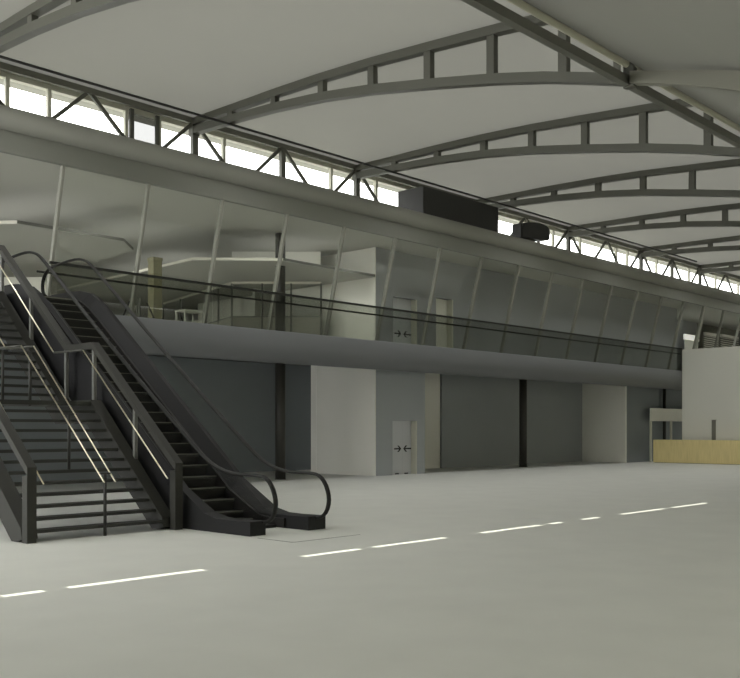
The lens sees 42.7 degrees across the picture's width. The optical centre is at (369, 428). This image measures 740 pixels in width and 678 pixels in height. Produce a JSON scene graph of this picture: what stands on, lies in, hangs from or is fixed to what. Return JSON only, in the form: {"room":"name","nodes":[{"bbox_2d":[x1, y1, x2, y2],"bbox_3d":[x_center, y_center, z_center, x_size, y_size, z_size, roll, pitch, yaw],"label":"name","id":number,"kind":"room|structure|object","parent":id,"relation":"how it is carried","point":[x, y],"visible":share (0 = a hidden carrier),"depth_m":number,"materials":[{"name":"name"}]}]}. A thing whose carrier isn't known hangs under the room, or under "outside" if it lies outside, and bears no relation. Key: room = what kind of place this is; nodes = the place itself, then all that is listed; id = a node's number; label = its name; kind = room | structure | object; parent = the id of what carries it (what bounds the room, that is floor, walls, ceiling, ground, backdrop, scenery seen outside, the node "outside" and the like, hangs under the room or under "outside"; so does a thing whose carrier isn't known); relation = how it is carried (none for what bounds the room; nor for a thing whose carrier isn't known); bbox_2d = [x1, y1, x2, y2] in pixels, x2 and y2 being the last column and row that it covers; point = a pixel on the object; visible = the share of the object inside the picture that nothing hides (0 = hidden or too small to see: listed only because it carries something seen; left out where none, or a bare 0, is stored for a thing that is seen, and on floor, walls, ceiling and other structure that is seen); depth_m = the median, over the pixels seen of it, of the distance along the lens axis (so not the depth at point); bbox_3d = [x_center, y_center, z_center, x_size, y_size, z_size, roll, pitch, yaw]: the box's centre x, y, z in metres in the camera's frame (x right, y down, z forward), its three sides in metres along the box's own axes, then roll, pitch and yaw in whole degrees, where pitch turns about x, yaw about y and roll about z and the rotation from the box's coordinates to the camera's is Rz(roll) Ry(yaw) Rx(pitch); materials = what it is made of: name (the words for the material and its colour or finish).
{"room":"airport terminal","nodes":[
{"label":"airport terminal","id":0,"kind":"room"},
{"bbox_2d":[104,302,197,319],"bbox_3d":[-6.734,-4.750,56.616,0.400,3.700,83.000,0,0,43],"label":"wall","id":1,"kind":"structure","parent":0,"point":[116,308],"depth_m":50.72,"materials":[{"name":"grey paint"}]},
{"bbox_2d":[0,349,310,481],"bbox_3d":[-13.167,-0.460,28.425,0.200,4.320,33.200,0,0,43],"label":"wall","id":2,"kind":"structure","parent":0,"point":[243,393],"depth_m":36.37,"materials":[{"name":"paint"}]},
{"bbox_2d":[178,320,210,322],"bbox_3d":[-11.745,-3.800,40.914,9.900,1.800,0.424,0,0,-2],"label":"wall","id":3,"kind":"structure","parent":0,"point":[195,321],"depth_m":40.82,"materials":[{"name":"grey paint"}]},
{"bbox_2d":[146,354,310,365],"bbox_3d":[1.148,-2.760,49.159,22.100,0.280,83.000,0,0,43],"label":"gallery slab","id":4,"kind":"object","parent":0,"point":[146,354],"depth_m":36.18,"materials":[{"name":"grey concrete"}]},
{"bbox_2d":[128,184,150,315],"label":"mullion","id":5,"kind":"structure","parent":4,"relation":"on","point":[147,187],"depth_m":25.18,"materials":[{"name":"grey steel"}]},
{"bbox_2d":[202,200,224,323],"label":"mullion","id":6,"kind":"structure","parent":4,"relation":"on","point":[221,204],"depth_m":26.97,"materials":[{"name":"grey steel"}]},
{"bbox_2d":[266,214,288,329],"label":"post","id":7,"kind":"structure","parent":4,"relation":"on","point":[286,217],"depth_m":28.73,"materials":[{"name":"grey metal"}]},
{"bbox_2d":[324,227,345,335],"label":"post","id":8,"kind":"structure","parent":4,"relation":"on","point":[340,248],"depth_m":30.51,"materials":[{"name":"grey metal"}]},
{"bbox_2d":[37,165,682,353],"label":"railing","id":9,"kind":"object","parent":4,"relation":"on","point":[62,168],"depth_m":27.37,"materials":[{"name":"grey steel"}]},
{"bbox_2d":[375,238,396,340],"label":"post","id":10,"kind":"structure","parent":4,"relation":"on","point":[394,240],"depth_m":32.28,"materials":[{"name":"grey metal"}]},
{"bbox_2d":[421,248,442,344],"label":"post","id":11,"kind":"structure","parent":4,"relation":"on","point":[439,249],"depth_m":34.04,"materials":[{"name":"grey metal"}]},
{"bbox_2d":[462,257,482,348],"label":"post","id":12,"kind":"structure","parent":4,"relation":"on","point":[480,258],"depth_m":35.81,"materials":[{"name":"grey metal"}]},
{"bbox_2d":[499,265,519,352],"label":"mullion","id":13,"kind":"structure","parent":4,"relation":"on","point":[518,266],"depth_m":37.59,"materials":[{"name":"grey metal"}]},
{"bbox_2d":[533,273,553,355],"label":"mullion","id":14,"kind":"structure","parent":4,"relation":"on","point":[551,274],"depth_m":39.36,"materials":[{"name":"grey metal"}]},
{"bbox_2d":[565,280,584,359],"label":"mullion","id":15,"kind":"structure","parent":4,"relation":"on","point":[582,281],"depth_m":41.13,"materials":[{"name":"grey metal"}]},
{"bbox_2d":[593,286,612,361],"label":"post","id":16,"kind":"structure","parent":4,"relation":"on","point":[610,287],"depth_m":42.88,"materials":[{"name":"grey metal"}]},
{"bbox_2d":[620,291,638,364],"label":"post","id":17,"kind":"structure","parent":4,"relation":"on","point":[637,292],"depth_m":44.66,"materials":[{"name":"grey metal"}]},
{"bbox_2d":[644,297,662,366],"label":"mullion","id":18,"kind":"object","parent":4,"relation":"on","point":[661,298],"depth_m":46.44,"materials":[{"name":"grey metal"}]},
{"bbox_2d":[667,302,684,369],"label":"mullion","id":19,"kind":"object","parent":4,"relation":"on","point":[683,303],"depth_m":48.22,"materials":[{"name":"grey metal"}]},
{"bbox_2d":[692,306,706,348],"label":"window mullion","id":20,"kind":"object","parent":4,"relation":"on","point":[703,310],"depth_m":49.84,"materials":[{"name":"grey metal"}]},
{"bbox_2d":[713,310,724,347],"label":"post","id":21,"kind":"structure","parent":4,"relation":"on","point":[723,311],"depth_m":51.62,"materials":[{"name":"grey metal"}]},
{"bbox_2d":[733,318,739,346],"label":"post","id":22,"kind":"structure","parent":4,"relation":"on","point":[738,326],"depth_m":53.42,"materials":[{"name":"grey metal"}]},
{"bbox_2d":[252,288,274,315],"bbox_3d":[-4.103,-4.190,37.388,0.150,2.580,1.280,0,0,43],"label":"wall","id":23,"kind":"structure","parent":0,"point":[256,305],"depth_m":37.08,"materials":[{"name":"grey paint"}]},
{"bbox_2d":[198,247,424,475],"bbox_3d":[-2.724,-2.450,38.853,10.640,8.300,2.795,0,0,43],"label":"wall","id":24,"kind":"structure","parent":0,"point":[343,400],"depth_m":35.23,"materials":[{"name":"white paint"}]},
{"bbox_2d":[393,421,416,474],"bbox_3d":[1.171,0.700,35.462,0.300,2.000,1.470,0,0,43],"label":"door","id":25,"kind":"structure","parent":24,"relation":"in","point":[404,432],"depth_m":35.74,"materials":[{"name":"silver metal"}]},
{"bbox_2d":[0,314,681,389],"bbox_3d":[9.299,-2.475,41.449,0.740,0.910,83.000,0,0,43],"label":"gallery edge","id":26,"kind":"structure","parent":0,"point":[178,338],"depth_m":31.05,"materials":[{"name":"grey"}]},
{"bbox_2d":[0,461,739,677],"bbox_3d":[12.372,1.800,38.541,53.000,0.200,83.000,0,0,43],"label":"floor","id":27,"kind":"structure","parent":0,"point":[564,569],"depth_m":10.15,"materials":[{"name":"concrete"}]},
{"bbox_2d":[0,245,182,543],"bbox_3d":[-7.233,-1.140,17.945,8.627,5.680,2.770,0,0,43],"label":"staircase","id":28,"kind":"structure","parent":27,"relation":"on","point":[19,518],"depth_m":16.48,"materials":[{"name":"grey metal"}]},
{"bbox_2d":[0,251,330,536],"bbox_3d":[-4.936,-1.088,18.952,10.579,5.577,1.650,0,0,43],"label":"escalator","id":29,"kind":"object","parent":27,"relation":"on","point":[217,497],"visible":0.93,"depth_m":18.02,"materials":[{"name":"steel"},{"name":"rubber"},{"name":"glass"}]},
{"bbox_2d":[275,233,285,479],"bbox_3d":[-3.020,-2.435,31.876,0.380,8.270,0.380,0,0,43],"label":"round column","id":30,"kind":"structure","parent":27,"relation":"on","point":[279,308],"depth_m":31.73,"materials":[{"name":"grey"}]},
{"bbox_2d":[259,534,359,542],"bbox_3d":[-0.956,1.698,14.973,0.830,0.003,1.460,0,0,43],"label":"joint","id":31,"kind":"object","parent":27,"relation":"on","point":[359,534],"visible":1,"depth_m":14.53,"materials":[{"name":"grey"}]},
{"bbox_2d":[519,379,526,466],"bbox_3d":[6.891,-0.455,42.570,0.380,4.310,0.380,0,0,43],"label":"round column","id":32,"kind":"structure","parent":27,"relation":"on","point":[522,383],"depth_m":42.43,"materials":[{"name":"grey metal"}]},
{"bbox_2d":[663,389,665,439],"bbox_3d":[15.653,-0.455,50.304,0.170,4.310,0.170,0,0,43],"label":"column","id":33,"kind":"structure","parent":27,"relation":"on","point":[664,390],"depth_m":50.22,"materials":[{"name":"grey"}]},
{"bbox_2d":[649,408,681,461],"bbox_3d":[16.117,0.310,50.474,0.100,2.780,4.915,0,0,43],"label":"frame","id":34,"kind":"object","parent":27,"relation":"on","point":[656,414],"visible":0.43,"depth_m":49.60,"materials":[{"name":"beige"}]},
{"bbox_2d":[653,440,739,464],"bbox_3d":[19.070,1.120,43.803,12.500,1.160,0.550,0,0,43],"label":"desk","id":35,"kind":"object","parent":27,"relation":"on","point":[664,451],"visible":1,"depth_m":46.30,"materials":[{"name":"brown wood"}]},
{"bbox_2d":[681,440,739,440],"bbox_3d":[19.070,0.555,43.803,12.500,0.030,0.550,0,0,43],"label":"countertop","id":36,"kind":"structure","parent":35,"relation":"on","point":[681,440],"depth_m":45.85,"materials":[{"name":"white wood"}]},
{"bbox_2d":[712,420,739,439],"bbox_3d":[20.400,0.625,43.143,9.860,2.150,0.080,0,0,43],"label":"screen","id":37,"kind":"object","parent":35,"relation":"on","point":[721,429],"visible":0.37,"depth_m":46.01,"materials":[{"name":"grey"}]},
{"bbox_2d":[0,0,739,285],"bbox_3d":[12.684,-8.310,38.246,15.860,2.120,83.000,0,0,43],"label":"ceiling","id":38,"kind":"structure","parent":0,"point":[197,56],"depth_m":25.76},
{"bbox_2d":[0,152,739,330],"bbox_3d":[1.323,-6.640,48.994,22.580,0.120,83.000,0,0,43],"label":"ceiling","id":39,"kind":"structure","parent":0,"point":[178,225],"depth_m":30.90,"materials":[{"name":"white paint"}]},
{"bbox_2d":[0,105,739,303],"bbox_3d":[9.626,-7.230,41.139,0.540,0.540,83.000,0,0,43],"label":"bulkhead","id":40,"kind":"object","parent":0,"point":[11,119],"visible":1,"depth_m":28.33,"materials":[{"name":"grey paint"}]},
{"bbox_2d":[0,129,739,313],"bbox_3d":[9.568,-6.885,41.194,0.120,0.870,83.000,0,0,43],"label":"beam","id":41,"kind":"structure","parent":0,"point":[12,143],"depth_m":28.64,"materials":[{"name":"grey"}]},
{"bbox_2d":[425,373,439,468],"bbox_3d":[1.537,-0.460,39.603,0.200,4.320,4.150,0,0,43],"label":"wall","id":42,"kind":"structure","parent":0,"point":[432,381],"depth_m":40.67,"materials":[{"name":"white paint"}]},
{"bbox_2d":[440,374,581,467],"bbox_3d":[6.985,-0.460,45.289,0.300,4.320,11.600,0,0,43],"label":"wall","id":43,"kind":"structure","parent":0,"point":[479,416],"depth_m":44.23,"materials":[{"name":"stone"}]},
{"bbox_2d":[376,247,676,369],"bbox_3d":[7.679,-4.750,43.738,2.240,3.700,24.100,0,0,43],"label":"wall","id":44,"kind":"structure","parent":0,"point":[411,277],"depth_m":41.03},
{"bbox_2d":[393,298,416,344],"bbox_3d":[1.171,-3.900,35.462,0.300,2.000,1.470,0,0,43],"label":"door","id":45,"kind":"structure","parent":44,"relation":"in","point":[404,331],"depth_m":35.74,"materials":[{"name":"silver metal"}]},
{"bbox_2d":[436,299,452,347],"bbox_3d":[2.813,-4.010,37.205,0.310,2.220,1.080,0,0,43],"label":"door","id":46,"kind":"structure","parent":44,"relation":"in","point":[444,333],"depth_m":37.45,"materials":[{"name":"beige"}]},
{"bbox_2d":[582,383,626,462],"bbox_3d":[11.913,-0.460,48.694,2.780,4.320,0.120,0,0,43],"label":"wall","id":47,"kind":"structure","parent":0,"point":[604,407],"depth_m":48.51,"materials":[{"name":"white paint"}]},
{"bbox_2d":[523,0,739,125],"bbox_3d":[25.106,-6.025,26.494,18.340,2.450,83.000,0,0,43],"label":"ceiling","id":48,"kind":"structure","parent":0,"point":[651,35],"depth_m":16.06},
{"bbox_2d":[461,0,739,148],"bbox_3d":[18.437,-7.000,32.803,0.340,0.560,82.000,0,0,43],"label":"beam","id":49,"kind":"structure","parent":48,"relation":"attached to","point":[614,73],"depth_m":17.81,"materials":[{"name":"grey metal"}]},
{"bbox_2d":[0,0,138,52],"bbox_3d":[-4.980,-8.050,18.505,14.330,2.540,0.240,0,0,43],"label":"roof truss","id":50,"kind":"object","parent":49,"relation":"on","point":[24,25],"visible":1,"depth_m":20.38,"materials":[{"name":"grey metal"}]},
{"bbox_2d":[189,15,621,136],"bbox_3d":[-0.167,-8.050,23.593,14.330,2.540,0.240,0,0,43],"label":"roof truss","id":51,"kind":"object","parent":49,"relation":"on","point":[237,112],"visible":0.9,"depth_m":22.57,"materials":[{"name":"grey metal"}]},
{"bbox_2d":[0,55,696,261],"bbox_3d":[-0.675,-8.755,30.717,0.067,0.070,51.700,0,0,43],"label":"conduit","id":52,"kind":"object","parent":51,"relation":"attached to","point":[1,56],"visible":1,"depth_m":28.64,"materials":[{"name":"grey metal"}]},
{"bbox_2d":[352,99,739,180],"bbox_3d":[4.647,-8.050,28.681,14.330,2.540,0.240,0,0,43],"label":"roof truss","id":53,"kind":"object","parent":49,"relation":"on","point":[362,171],"visible":0.91,"depth_m":27.94,"materials":[{"name":"grey metal"}]},
{"bbox_2d":[476,159,739,209],"bbox_3d":[9.460,-8.050,33.769,14.330,2.540,0.240,0,0,43],"label":"roof truss","id":54,"kind":"object","parent":49,"relation":"on","point":[691,169],"visible":0.88,"depth_m":33.93,"materials":[{"name":"grey metal"}]},
{"bbox_2d":[565,203,739,238],"bbox_3d":[14.274,-8.050,38.857,14.330,2.540,0.240,0,0,43],"label":"roof truss","id":55,"kind":"object","parent":49,"relation":"on","point":[601,226],"visible":0.99,"depth_m":40.48,"materials":[{"name":"grey metal"}]},
{"bbox_2d":[630,70,739,92],"bbox_3d":[10.065,-5.725,13.934,13.530,2.570,0.210,0,0,43],"label":"roof beam","id":56,"kind":"structure","parent":49,"relation":"attached to","point":[720,80],"depth_m":17.65,"materials":[{"name":"grey metal"}]},
{"bbox_2d":[638,235,739,258],"bbox_3d":[19.087,-8.050,43.945,14.330,2.540,0.240,0,0,43],"label":"roof truss","id":57,"kind":"object","parent":49,"relation":"on","point":[645,252],"visible":1,"depth_m":46.79,"materials":[{"name":"grey metal"}]},
{"bbox_2d":[697,261,739,274],"bbox_3d":[23.900,-8.050,49.032,14.330,2.540,0.240,0,0,43],"label":"roof truss","id":58,"kind":"object","parent":49,"relation":"on","point":[703,270],"visible":1,"depth_m":52.98,"materials":[{"name":"grey metal"}]},
{"bbox_2d":[627,386,681,462],"bbox_3d":[24.720,-0.460,60.325,0.200,4.320,34.380,0,0,43],"label":"wall","id":59,"kind":"structure","parent":0,"point":[640,400],"depth_m":49.19,"materials":[{"name":"paint"}]},
{"bbox_2d":[677,319,739,370],"bbox_3d":[25.005,-4.750,63.827,0.200,3.700,28.900,0,0,43],"label":"wall","id":60,"kind":"structure","parent":0,"point":[686,327],"depth_m":58.23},
{"bbox_2d":[682,346,739,439],"bbox_3d":[20.664,-1.150,43.189,13.340,5.700,0.250,0,0,43],"label":"wall","id":61,"kind":"structure","parent":0,"point":[710,376],"depth_m":46.74,"materials":[{"name":"white paint"}]},
{"bbox_3d":[1.130,-2.906,49.176,21.250,0.012,83.000,0,0,43],"label":"floor","id":62,"kind":"structure","parent":0,"visible":0},
{"bbox_2d":[4,277,56,295],"bbox_3d":[-13.633,-4.195,34.899,3.787,2.590,1.414,0,0,0],"label":"wall","id":63,"kind":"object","parent":62,"relation":"on","point":[35,282],"visible":0.12,"depth_m":34.19,"materials":[{"name":"white paint"}]},
{"bbox_2d":[0,220,133,262],"bbox_3d":[-11.812,-5.550,28.227,9.121,0.100,5.919,0,0,-2],"label":"canopy","id":64,"kind":"object","parent":63,"relation":"on","point":[17,236],"visible":0.99,"depth_m":28.05,"materials":[{"name":"grey"}]},
{"bbox_2d":[133,298,140,316],"bbox_3d":[-8.364,-3.625,33.793,0.082,1.450,4.919,0,0,-17],"label":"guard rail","id":65,"kind":"object","parent":62,"relation":"on","point":[137,311],"visible":0.33,"depth_m":31.48,"materials":[{"name":"grey"}]},
{"bbox_2d":[147,257,162,318],"bbox_3d":[-6.599,-4.075,29.039,0.330,2.350,0.330,0,0,43],"label":"pylon","id":66,"kind":"object","parent":62,"relation":"on","point":[154,263],"visible":0.6,"depth_m":28.92,"materials":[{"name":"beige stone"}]},
{"bbox_2d":[175,309,202,322],"bbox_3d":[-6.247,-3.495,32.684,0.600,1.190,0.800,0,0,43],"label":"cafe table","id":67,"kind":"object","parent":62,"relation":"on","point":[184,311],"visible":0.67,"depth_m":32.57,"materials":[{"name":"white plastic"}]},
{"bbox_2d":[162,282,321,334],"bbox_3d":[-5.951,-4.180,37.151,9.226,2.560,2.451,0,0,37],"label":"kiosk","id":68,"kind":"object","parent":62,"relation":"on","point":[298,324],"visible":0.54,"depth_m":35.03,"materials":[{"name":"grey"}]},
{"bbox_2d":[57,257,374,305],"bbox_3d":[-6.304,-5.530,35.781,11.830,0.100,6.610,0,0,43],"label":"canopy","id":69,"kind":"object","parent":68,"relation":"on","point":[226,270],"visible":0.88,"depth_m":34.22,"materials":[{"name":"grey"}]},
{"bbox_2d":[232,252,320,264],"bbox_3d":[-3.473,-6.085,35.828,3.287,0.970,1.599,0,0,0],"label":"bulkhead","id":70,"kind":"object","parent":69,"relation":"on","point":[311,257],"visible":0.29,"depth_m":35.03,"materials":[{"name":"white paint"}]},
{"bbox_2d":[207,316,319,323],"bbox_3d":[-4.422,-4.160,35.773,5.340,0.040,1.948,0,0,26],"label":"countertop","id":71,"kind":"structure","parent":68,"relation":"on","point":[230,316],"depth_m":35.03,"materials":[{"name":"grey"}]},
{"bbox_2d":[210,317,319,334],"bbox_3d":[-4.432,-3.520,35.754,5.340,1.240,1.905,0,0,26],"label":"countertop","id":72,"kind":"structure","parent":68,"relation":"on","point":[308,325],"depth_m":35.03,"materials":[{"name":"grey"}]},
{"bbox_2d":[683,334,698,348],"bbox_3d":[19.162,-4.250,56.414,0.100,2.700,1.900,0,0,43],"label":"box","id":73,"kind":"object","parent":62,"relation":"on","point":[689,339],"visible":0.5,"depth_m":56.10,"materials":[{"name":"white"}]},
{"bbox_2d":[703,332,717,347],"bbox_3d":[20.847,-4.375,57.780,0.150,2.950,2.000,0,0,43],"label":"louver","id":74,"kind":"object","parent":62,"relation":"on","point":[708,338],"visible":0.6,"depth_m":57.50,"materials":[{"name":"grey metal"}]},
{"bbox_2d":[720,334,738,346],"bbox_3d":[22.702,-4.400,59.742,0.150,3.000,2.600,0,0,43],"label":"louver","id":75,"kind":"object","parent":62,"relation":"on","point":[725,340],"visible":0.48,"depth_m":59.45,"materials":[{"name":"grey metal"}]},
{"bbox_3d":[7.922,-7.360,42.751,4.750,0.120,83.000,0,0,43],"label":"roof","id":76,"kind":"structure","parent":0,"visible":0},
{"bbox_2d":[0,70,188,145],"bbox_3d":[-7.895,-8.400,26.083,0.280,1.960,7.004,0,0,43],"label":"window","id":77,"kind":"structure","parent":76,"relation":"on","point":[138,124],"depth_m":26.99,"materials":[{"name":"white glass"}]},
{"bbox_2d":[129,108,133,138],"bbox_3d":[-6.820,-8.290,27.073,0.080,1.740,0.120,0,0,43],"label":"mullion","id":78,"kind":"object","parent":77,"relation":"attached to","point":[131,110],"depth_m":27.04,"materials":[{"name":"grey metal"}]},
{"bbox_2d":[134,114,154,143],"bbox_3d":[-6.590,-8.290,27.469,0.010,1.740,0.950,0,0,43],"label":"window pane","id":79,"kind":"object","parent":77,"relation":"attached to","point":[144,124],"depth_m":27.50,"materials":[{"name":"white glass"}]},
{"bbox_2d":[155,115,159,144],"bbox_3d":[-6.229,-8.290,27.698,0.080,1.740,0.120,0,0,43],"label":"mullion","id":80,"kind":"object","parent":77,"relation":"attached to","point":[157,117],"depth_m":27.65,"materials":[{"name":"grey metal"}]},
{"bbox_2d":[188,129,351,189],"bbox_3d":[-3.110,-8.400,31.198,0.200,1.960,7.004,0,0,43],"label":"window","id":81,"kind":"structure","parent":76,"relation":"on","point":[223,137],"depth_m":30.96,"materials":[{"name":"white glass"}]},
{"bbox_2d":[0,61,739,292],"bbox_3d":[8.107,-8.362,42.576,0.140,1.936,82.000,0,0,43],"label":"truss","id":82,"kind":"object","parent":76,"relation":"on","point":[282,149],"visible":0.49,"depth_m":30.78,"materials":[{"name":"grey metal"}]},
{"bbox_2d":[366,176,413,200],"bbox_3d":[1.711,-8.400,36.295,0.200,1.960,7.027,0,0,43],"label":"window","id":83,"kind":"structure","parent":76,"relation":"on","point":[376,180],"depth_m":34.99,"materials":[{"name":"white metal"}]},
{"bbox_2d":[398,186,497,231],"bbox_3d":[3.037,-8.070,36.001,1.230,1.300,4.580,0,0,43],"label":"roof unit","id":84,"kind":"structure","parent":76,"relation":"on","point":[422,199],"depth_m":35.00,"materials":[{"name":"grey metal"}]},
{"bbox_2d":[498,211,563,246],"bbox_3d":[6.517,-8.400,41.374,0.200,1.960,7.004,0,0,43],"label":"window","id":85,"kind":"structure","parent":76,"relation":"on","point":[553,230],"depth_m":42.28,"materials":[{"name":"white metal"}]},
{"bbox_2d":[512,222,549,241],"bbox_3d":[6.696,-7.985,39.279,0.460,1.130,2.110,0,0,43],"label":"roof unit","id":86,"kind":"structure","parent":76,"relation":"on","point":[532,231],"depth_m":38.93,"materials":[{"name":"grey metal"}]},
{"bbox_2d":[562,230,636,265],"bbox_3d":[11.330,-8.400,46.462,0.200,1.960,7.004,0,0,43],"label":"window frame","id":87,"kind":"structure","parent":76,"relation":"on","point":[616,247],"depth_m":47.08,"materials":[{"name":"white metal"}]},
{"bbox_2d":[635,251,695,280],"bbox_3d":[16.143,-8.400,51.550,0.200,1.960,7.004,0,0,43],"label":"window frame","id":88,"kind":"structure","parent":76,"relation":"on","point":[655,258],"depth_m":51.65,"materials":[{"name":"white metal"}]},
{"bbox_2d":[693,268,739,293],"bbox_3d":[20.957,-8.400,56.638,0.200,1.960,7.004,0,0,43],"label":"window frame","id":89,"kind":"structure","parent":76,"relation":"on","point":[715,275],"depth_m":56.49,"materials":[{"name":"white metal"}]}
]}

